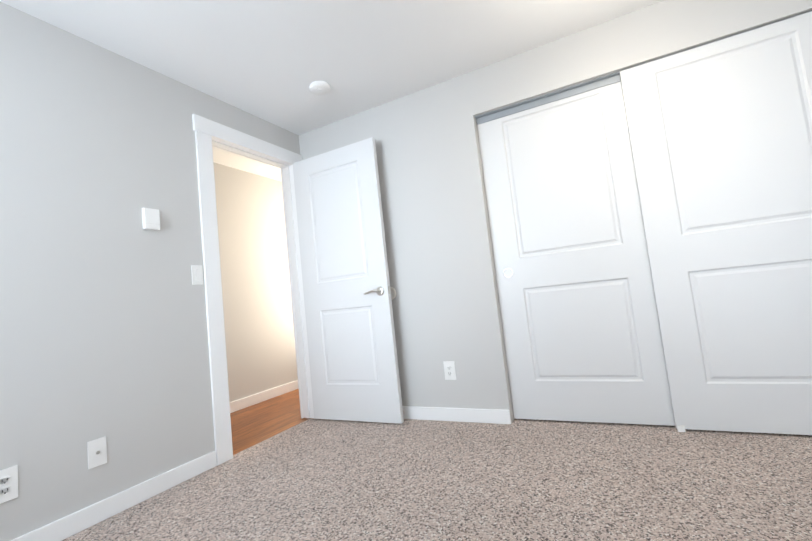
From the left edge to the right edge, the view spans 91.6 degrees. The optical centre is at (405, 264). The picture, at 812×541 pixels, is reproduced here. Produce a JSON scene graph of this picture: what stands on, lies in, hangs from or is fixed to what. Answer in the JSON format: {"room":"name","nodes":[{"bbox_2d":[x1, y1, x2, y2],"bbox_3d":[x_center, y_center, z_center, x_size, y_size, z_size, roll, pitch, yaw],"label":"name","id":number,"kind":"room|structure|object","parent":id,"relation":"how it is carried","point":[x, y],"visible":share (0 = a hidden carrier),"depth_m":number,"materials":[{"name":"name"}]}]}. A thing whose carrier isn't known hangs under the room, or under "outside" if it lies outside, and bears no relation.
{"room":"empty bedroom","nodes":[
{"label":"empty bedroom","id":0,"kind":"room"},
{"bbox_2d":[0,2,299,540],"bbox_3d":[-1.605,0.018,1.837,0.115,2.330,3.530,-9,-5,27],"label":"wall","id":1,"kind":"structure","parent":0,"point":[103,325],"depth_m":1.91,"materials":[{"name":"grey paint"}]},
{"bbox_2d":[0,465,17,503],"bbox_3d":[-1.564,0.862,1.537,0.008,0.122,0.078,-9,-5,27],"label":"outlet","id":2,"kind":"object","parent":1,"relation":"attached to","point":[8,484],"visible":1,"depth_m":1.55,"materials":[{"name":"white plastic"}]},
{"bbox_2d":[87,436,106,468],"bbox_3d":[-1.416,0.865,1.814,0.016,0.120,0.074,-9,-5,27],"label":"outlet plate","id":3,"kind":"object","parent":1,"relation":"attached to","point":[97,451],"visible":1,"depth_m":1.81,"materials":[{"name":"white plastic"}]},
{"bbox_2d":[11,451,216,540],"bbox_3d":[-1.654,1.108,1.284,0.014,0.088,2.328,-9,-5,27],"label":"baseboard","id":4,"kind":"structure","parent":1,"relation":"attached to","point":[69,525],"depth_m":1.85,"materials":[{"name":"white wood"}]},
{"bbox_2d":[142,208,159,230],"bbox_3d":[-1.396,-0.248,2.163,0.028,0.117,0.080,-9,-5,27],"label":"thermostat","id":5,"kind":"object","parent":1,"relation":"attached to","point":[150,219],"visible":1,"depth_m":2.15,"materials":[{"name":"white plastic"}]},
{"bbox_2d":[191,265,202,284],"bbox_3d":[-1.252,0.062,2.371,0.012,0.118,0.070,-9,-5,27],"label":"rocker light switch","id":6,"kind":"object","parent":1,"relation":"attached to","point":[197,274],"visible":1,"depth_m":2.37,"materials":[{"name":"white plastic"}]},
{"bbox_2d":[192,114,313,465],"bbox_3d":[-1.058,0.141,2.863,0.157,2.153,0.992,-9,-5,27],"label":"door frame","id":7,"kind":"structure","parent":1,"relation":"attached to","point":[206,130],"depth_m":2.53,"materials":[{"name":"white wood"}]},
{"bbox_2d":[293,137,403,423],"bbox_3d":[-0.472,0.133,2.963,0.790,2.024,0.152,-9,-5,27],"label":"door","id":8,"kind":"structure","parent":1,"relation":"in","point":[353,363],"depth_m":2.93,"materials":[{"name":"white painted wood"},{"name":"brushed nickel"}]},
{"bbox_2d":[213,162,297,401],"bbox_3d":[-1.956,0.178,3.312,0.115,2.330,4.500,-9,-5,27],"label":"wall","id":9,"kind":"structure","parent":0,"point":[258,322],"depth_m":3.97,"materials":[{"name":"beige paint"}]},
{"bbox_2d":[230,380,298,412],"bbox_3d":[-1.781,1.284,3.190,0.014,0.094,4.400,-9,-5,27],"label":"baseboard","id":10,"kind":"structure","parent":9,"relation":"attached to","point":[245,402],"depth_m":3.88,"materials":[{"name":"white wood"}]},
{"bbox_2d":[230,389,309,454],"bbox_3d":[-1.374,1.297,2.978,1.020,0.054,4.400,-9,-5,27],"label":"floor","id":11,"kind":"structure","parent":0,"point":[253,425],"depth_m":3.20,"materials":[{"name":"brown wood"}]},
{"bbox_2d":[0,0,662,181],"bbox_3d":[-0.007,-1.368,1.967,5.180,0.100,5.165,-9,-5,27],"label":"ceiling","id":12,"kind":"structure","parent":0,"point":[270,61],"depth_m":2.23,"materials":[{"name":"white paint"}]},
{"bbox_2d":[309,81,329,94],"bbox_3d":[-0.577,-1.180,2.644,0.138,0.039,0.138,-9,-5,27],"label":"smoke detector","id":13,"kind":"object","parent":12,"relation":"attached to","point":[319,87],"visible":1,"depth_m":2.62,"materials":[{"name":"white plastic"}]},
{"bbox_2d":[62,418,811,540],"bbox_3d":[0.321,0.933,0.811,4.030,0.060,3.400,-9,-5,27],"label":"floor carpet","id":14,"kind":"object","parent":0,"point":[311,479],"visible":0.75,"depth_m":1.73,"materials":[{"name":"beige carpet"}]},
{"bbox_2d":[299,0,811,423],"bbox_3d":[1.023,-0.215,2.403,4.065,2.330,0.115,-9,-5,27],"label":"wall","id":15,"kind":"structure","parent":0,"point":[442,273],"depth_m":2.68,"materials":[{"name":"grey paint"}]},
{"bbox_2d":[390,287,395,299],"bbox_3d":[-0.116,0.214,2.912,0.094,0.094,0.011,-9,-5,27],"label":"bumper cover","id":16,"kind":"object","parent":15,"relation":"attached to","point":[393,292],"visible":0.48,"depth_m":2.90,"materials":[{"name":"white rubber"}]},
{"bbox_2d":[443,361,455,379],"bbox_3d":[0.297,0.722,2.685,0.078,0.122,0.008,-9,-5,27],"label":"outlet","id":17,"kind":"object","parent":15,"relation":"attached to","point":[449,370],"visible":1,"depth_m":2.68,"materials":[{"name":"white plastic"}]},
{"bbox_2d":[402,406,510,423],"bbox_3d":[-0.002,1.061,2.828,1.498,0.088,0.014,-9,-5,27],"label":"baseboard","id":18,"kind":"structure","parent":15,"relation":"attached to","point":[496,416],"depth_m":2.64,"materials":[{"name":"white wood"}]},
{"bbox_2d":[477,81,674,425],"bbox_3d":[1.004,-0.042,2.436,0.915,1.972,0.038,-9,-5,27],"label":"closet door","id":19,"kind":"structure","parent":15,"relation":"in","point":[580,326],"depth_m":2.41,"materials":[{"name":"white wood"}]},
{"bbox_2d":[475,11,810,124],"bbox_3d":[1.276,-1.099,2.309,1.791,0.046,0.078,-9,-5,27],"label":"track rail","id":20,"kind":"object","parent":15,"relation":"attached to","point":[606,80],"visible":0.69,"depth_m":2.47,"materials":[{"name":"grey metal"}]},
{"bbox_2d":[620,11,811,434],"bbox_3d":[1.751,-0.177,2.000,0.915,2.010,0.038,-9,-5,27],"label":"closet door","id":21,"kind":"structure","parent":15,"relation":"in","point":[720,133],"depth_m":2.02,"materials":[{"name":"white wood"}]},
{"bbox_2d":[514,419,811,435],"bbox_3d":[1.641,0.927,2.428,2.495,0.060,0.685,-9,-5,27],"label":"floor","id":22,"kind":"structure","parent":0,"point":[602,424],"depth_m":2.31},
{"bbox_2d":[677,425,685,431],"bbox_3d":[1.482,0.869,2.136,0.034,0.040,0.106,-9,-5,27],"label":"floor guide","id":23,"kind":"object","parent":22,"relation":"on","point":[680,428],"visible":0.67,"depth_m":2.09,"materials":[{"name":"white plastic"}]}
]}

